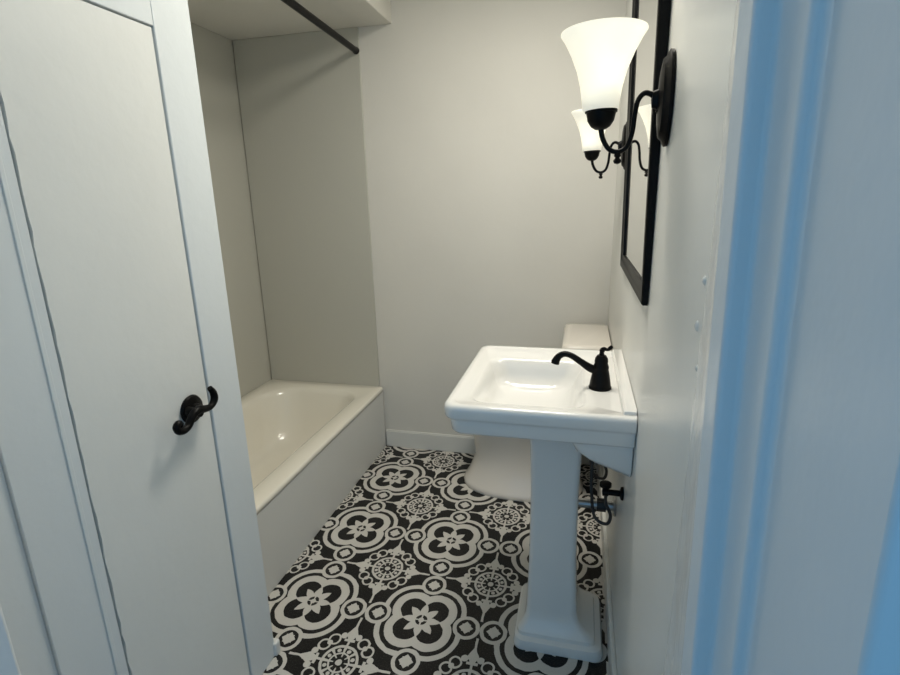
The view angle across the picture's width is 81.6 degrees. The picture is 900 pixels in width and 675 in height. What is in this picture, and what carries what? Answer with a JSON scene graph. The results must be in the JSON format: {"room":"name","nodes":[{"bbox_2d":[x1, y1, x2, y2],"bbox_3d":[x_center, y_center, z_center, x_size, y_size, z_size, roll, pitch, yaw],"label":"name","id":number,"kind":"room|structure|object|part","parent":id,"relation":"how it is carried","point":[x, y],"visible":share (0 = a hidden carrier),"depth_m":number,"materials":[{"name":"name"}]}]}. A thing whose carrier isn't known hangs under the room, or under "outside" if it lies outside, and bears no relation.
{"room":"bathroom","nodes":[
{"label":"bathroom","id":0,"kind":"room"},
{"bbox_2d":[0,462,57,674],"bbox_3d":[-1.127,-0.093,1.106,0.883,2.500,0.785,2,15,14],"label":"wall","id":1,"kind":"structure","parent":0,"point":[19,603],"depth_m":0.90,"materials":[{"name":"white paint"}]},
{"bbox_2d":[0,107,128,674],"bbox_3d":[-0.746,0.249,0.944,0.057,1.905,0.126,2,15,14],"label":"trim","id":2,"kind":"structure","parent":1,"relation":"attached to","point":[40,460],"depth_m":0.93,"materials":[{"name":"white paint"}]},
{"bbox_2d":[82,0,152,25],"bbox_3d":[-0.708,-0.678,0.942,0.058,0.114,0.362,2,15,14],"label":"trim","id":3,"kind":"structure","parent":1,"relation":"attached to","point":[139,11],"depth_m":1.06,"materials":[{"name":"white paint"}]},
{"bbox_2d":[0,0,249,674],"bbox_3d":[-0.654,0.241,1.177,0.089,1.777,0.353,2,15,14],"label":"door","id":4,"kind":"structure","parent":1,"relation":"in","point":[81,104],"depth_m":1.08,"materials":[{"name":"white paint"}]},
{"bbox_3d":[-0.602,0.172,1.236,0.020,0.079,0.151,2,15,14],"label":"lever","id":5,"kind":"part","parent":4,"relation":"part of","materials":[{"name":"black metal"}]},
{"bbox_2d":[148,0,273,674],"bbox_3d":[-0.630,0.125,1.399,0.058,1.905,0.122,2,15,14],"label":"trim","id":6,"kind":"structure","parent":1,"relation":"attached to","point":[171,28],"depth_m":1.33,"materials":[{"name":"white paint"}]},
{"bbox_2d":[273,638,280,655],"bbox_3d":[-0.571,1.005,1.695,0.032,0.050,0.026,2,15,14],"label":"trim","id":7,"kind":"structure","parent":1,"relation":"attached to","point":[276,645],"depth_m":1.68,"materials":[{"name":"white"}]},
{"bbox_2d":[190,22,271,396],"bbox_3d":[-1.336,-0.405,2.291,0.100,2.500,1.486,2,15,14],"label":"wall","id":8,"kind":"structure","parent":0,"point":[214,53],"depth_m":2.78,"materials":[{"name":"grey"}]},
{"bbox_2d":[187,0,390,39],"bbox_3d":[-0.886,-1.466,1.887,0.878,0.262,1.486,2,15,14],"label":"ceiling","id":9,"kind":"structure","parent":0,"point":[230,19],"depth_m":2.38,"materials":[{"name":"white paint"}]},
{"bbox_2d":[232,27,379,386],"bbox_3d":[-0.769,-0.615,2.877,0.701,1.898,0.012,2,15,14],"label":"wall surround","id":10,"kind":"object","parent":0,"point":[301,100],"visible":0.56,"depth_m":2.84,"materials":[{"name":"grey"}]},
{"bbox_2d":[281,0,358,54],"bbox_3d":[-0.589,-1.215,1.872,0.034,0.051,1.483,1,15,10],"label":"shower curtain rod","id":11,"kind":"object","parent":10,"relation":"attached to","point":[293,4],"visible":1,"depth_m":2.14,"materials":[{"name":"black metal"}]},
{"bbox_2d":[262,445,608,674],"bbox_3d":[-0.386,0.956,2.056,2.160,0.050,2.380,2,15,14],"label":"floor","id":12,"kind":"structure","parent":0,"point":[417,570],"depth_m":2.00,"materials":[{"name":"tile"}]},
{"bbox_2d":[241,380,385,595],"bbox_3d":[-0.909,0.639,2.461,0.727,0.376,1.473,2,15,14],"label":"bathtub","id":13,"kind":"object","parent":12,"relation":"on","point":[309,444],"visible":0.47,"depth_m":2.62,"materials":[{"name":"white ceramic"}]},
{"bbox_2d":[241,380,382,514],"bbox_3d":[-0.910,0.607,2.453,0.727,0.310,1.473,2,15,14],"label":"basin","id":14,"kind":"object","parent":13,"relation":"in","point":[307,442],"depth_m":2.78,"materials":[{"name":"white ceramic"}]},
{"bbox_2d":[464,324,611,501],"bbox_3d":[0.407,0.359,2.578,0.692,0.798,0.434,2,15,14],"label":"toilet","id":15,"kind":"object","parent":12,"relation":"on","point":[500,467],"visible":0.17,"depth_m":2.53,"materials":[{"name":"beige ceramic"}]},
{"bbox_3d":[0.369,0.553,2.640,0.605,0.392,0.378,2,15,14],"label":"bowl","id":16,"kind":"part","parent":15,"relation":"part of","materials":[{"name":"beige ceramic"}]},
{"bbox_3d":[0.633,0.002,2.422,0.209,0.038,0.434,2,15,14],"label":"tank lid","id":17,"kind":"part","parent":15,"relation":"part of","materials":[{"name":"beige ceramic"}]},
{"bbox_2d":[444,345,637,662],"bbox_3d":[0.292,0.486,1.678,0.486,1.023,0.589,2,15,14],"label":"pedestal sink","id":18,"kind":"object","parent":12,"relation":"on","point":[570,404],"visible":1,"depth_m":1.60,"materials":[{"name":"white ceramic"}]},
{"bbox_2d":[444,345,637,447],"bbox_3d":[0.284,0.162,1.591,0.486,0.107,0.589,2,15,14],"label":"basin","id":19,"kind":"object","parent":18,"relation":"in","point":[505,391],"depth_m":1.43,"materials":[{"name":"white ceramic"}]},
{"bbox_3d":[0.352,0.070,1.467,0.134,0.065,0.024,2,15,14],"label":"spout","id":20,"kind":"part","parent":18,"relation":"part of","materials":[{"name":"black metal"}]},
{"bbox_3d":[0.429,0.037,1.435,0.039,0.036,0.016,7,17,28],"label":"lever","id":21,"kind":"part","parent":18,"relation":"part of","materials":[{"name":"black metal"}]},
{"bbox_2d":[358,0,625,444],"bbox_3d":[-0.197,-0.568,2.804,2.052,2.500,0.100,2,15,14],"label":"wall","id":22,"kind":"structure","parent":0,"point":[491,222],"depth_m":2.61,"materials":[{"name":"white paint"}]},
{"bbox_2d":[386,429,596,465],"bbox_3d":[0.220,0.620,2.963,1.227,0.104,0.017,2,15,14],"label":"baseboard","id":23,"kind":"structure","parent":22,"relation":"attached to","point":[397,438],"depth_m":3.03,"materials":[{"name":"paint"}]},
{"bbox_2d":[602,0,736,674],"bbox_3d":[0.594,-0.252,1.550,0.100,2.500,2.236,2,15,14],"label":"wall","id":24,"kind":"structure","parent":0,"point":[659,341],"depth_m":0.89,"materials":[{"name":"paint"}]},
{"bbox_2d":[578,496,615,516],"bbox_3d":[0.447,0.506,1.775,0.227,0.194,0.068,2,15,14],"label":"trap","id":25,"kind":"object","parent":24,"relation":"attached to","point":[599,505],"visible":0.35,"depth_m":1.76,"materials":[{"name":"silver metal"}]},
{"bbox_2d":[589,459,607,479],"bbox_3d":[0.525,0.372,1.789,0.103,0.276,0.046,6,16,24],"label":"water valve","id":26,"kind":"object","parent":24,"relation":"attached to","point":[605,468],"visible":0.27,"depth_m":1.83,"materials":[{"name":"black metal"}]},
{"bbox_2d":[571,109,626,178],"bbox_3d":[0.539,-0.697,1.893,0.202,0.234,0.155,2,15,14],"label":"wall sconce","id":27,"kind":"object","parent":24,"relation":"attached to","point":[590,139],"visible":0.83,"depth_m":1.87,"materials":[{"name":"white glass"}]},
{"bbox_3d":[0.515,-0.745,1.886,0.155,0.138,0.155,2,15,14],"label":"lamp shade","id":28,"kind":"part","parent":27,"relation":"part of","materials":[{"name":"white glass"}]},
{"bbox_3d":[0.567,-0.655,1.897,0.108,0.111,0.010,2,15,14],"label":"arm","id":29,"kind":"part","parent":27,"relation":"part of","materials":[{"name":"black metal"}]},
{"bbox_2d":[597,464,616,674],"bbox_3d":[0.571,0.900,1.894,0.014,0.098,1.961,2,15,14],"label":"baseboard","id":30,"kind":"structure","parent":24,"relation":"attached to","point":[612,664],"depth_m":1.81,"materials":[{"name":"paint"}]},
{"bbox_2d":[590,461,623,525],"bbox_3d":[0.460,0.442,1.536,0.103,0.276,0.046,6,16,24],"label":"water valve","id":31,"kind":"object","parent":24,"relation":"attached to","point":[605,485],"visible":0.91,"depth_m":1.55,"materials":[{"name":"black metal"}]},
{"bbox_3d":[0.456,0.437,1.530,0.034,0.026,0.034,2,15,14],"label":"valve knob","id":32,"kind":"part","parent":31,"relation":"part of","materials":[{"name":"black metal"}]},
{"bbox_2d":[561,17,675,163],"bbox_3d":[0.308,-0.449,0.984,0.202,0.234,0.155,2,15,14],"label":"wall sconce","id":33,"kind":"object","parent":24,"relation":"attached to","point":[601,51],"visible":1,"depth_m":0.94,"materials":[{"name":"white glass"}]},
{"bbox_3d":[0.285,-0.497,0.977,0.155,0.138,0.155,2,15,14],"label":"lamp shade","id":34,"kind":"part","parent":33,"relation":"part of","materials":[{"name":"white glass"}]},
{"bbox_3d":[0.336,-0.406,0.988,0.108,0.111,0.010,2,15,14],"label":"arm","id":35,"kind":"part","parent":33,"relation":"part of","materials":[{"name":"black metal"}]},
{"bbox_2d":[620,0,670,305],"bbox_3d":[0.497,-0.604,1.366,0.026,0.920,0.695,2,15,14],"label":"wall mirror","id":36,"kind":"object","parent":24,"relation":"attached to","point":[642,156],"visible":0.95,"depth_m":1.28,"materials":[{"name":"black wood"}]},
{"bbox_3d":[0.502,-0.604,1.365,0.016,0.850,0.625,2,15,14],"label":"glass","id":37,"kind":"part","parent":36,"relation":"part of","materials":[{"name":"white mirror"}]},
{"bbox_2d":[694,320,698,330],"bbox_3d":[0.320,-0.015,0.679,0.003,0.015,0.015,2,15,14],"label":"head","id":38,"kind":"object","parent":24,"relation":"attached to","point":[696,326],"visible":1,"depth_m":0.68},
{"bbox_2d":[663,0,739,674],"bbox_3d":[0.293,0.015,0.597,0.008,2.490,0.171,4,16,19],"label":"trim","id":39,"kind":"structure","parent":24,"relation":"attached to","point":[674,654],"depth_m":0.62,"materials":[{"name":"white paint"}]},
{"bbox_2d":[702,276,705,285],"bbox_3d":[0.315,-0.071,0.648,0.003,0.013,0.013,2,15,14],"label":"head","id":40,"kind":"object","parent":24,"relation":"attached to","point":[704,277],"visible":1,"depth_m":0.65},
{"bbox_3d":[0.950,0.101,0.196,1.440,2.500,0.297,2,15,14],"label":"wall","id":41,"kind":"structure","parent":0,"visible":0},
{"bbox_2d":[681,0,899,674],"bbox_3d":[0.232,0.256,0.417,0.094,2.120,0.308,2,15,14],"label":"trim","id":42,"kind":"structure","parent":41,"relation":"attached to","point":[795,565],"depth_m":0.30,"materials":[{"name":"white paint"}]},
{"bbox_3d":[-1.358,0.023,0.690,1.440,2.500,0.165,2,15,14],"label":"wall","id":43,"kind":"structure","parent":0,"visible":0},
{"bbox_2d":[0,604,20,674],"bbox_3d":[-0.627,0.237,0.562,0.052,2.120,0.180,2,15,14],"label":"trim","id":44,"kind":"structure","parent":43,"relation":"attached to","point":[9,665],"depth_m":0.68,"materials":[{"name":"white paint"}]}
]}

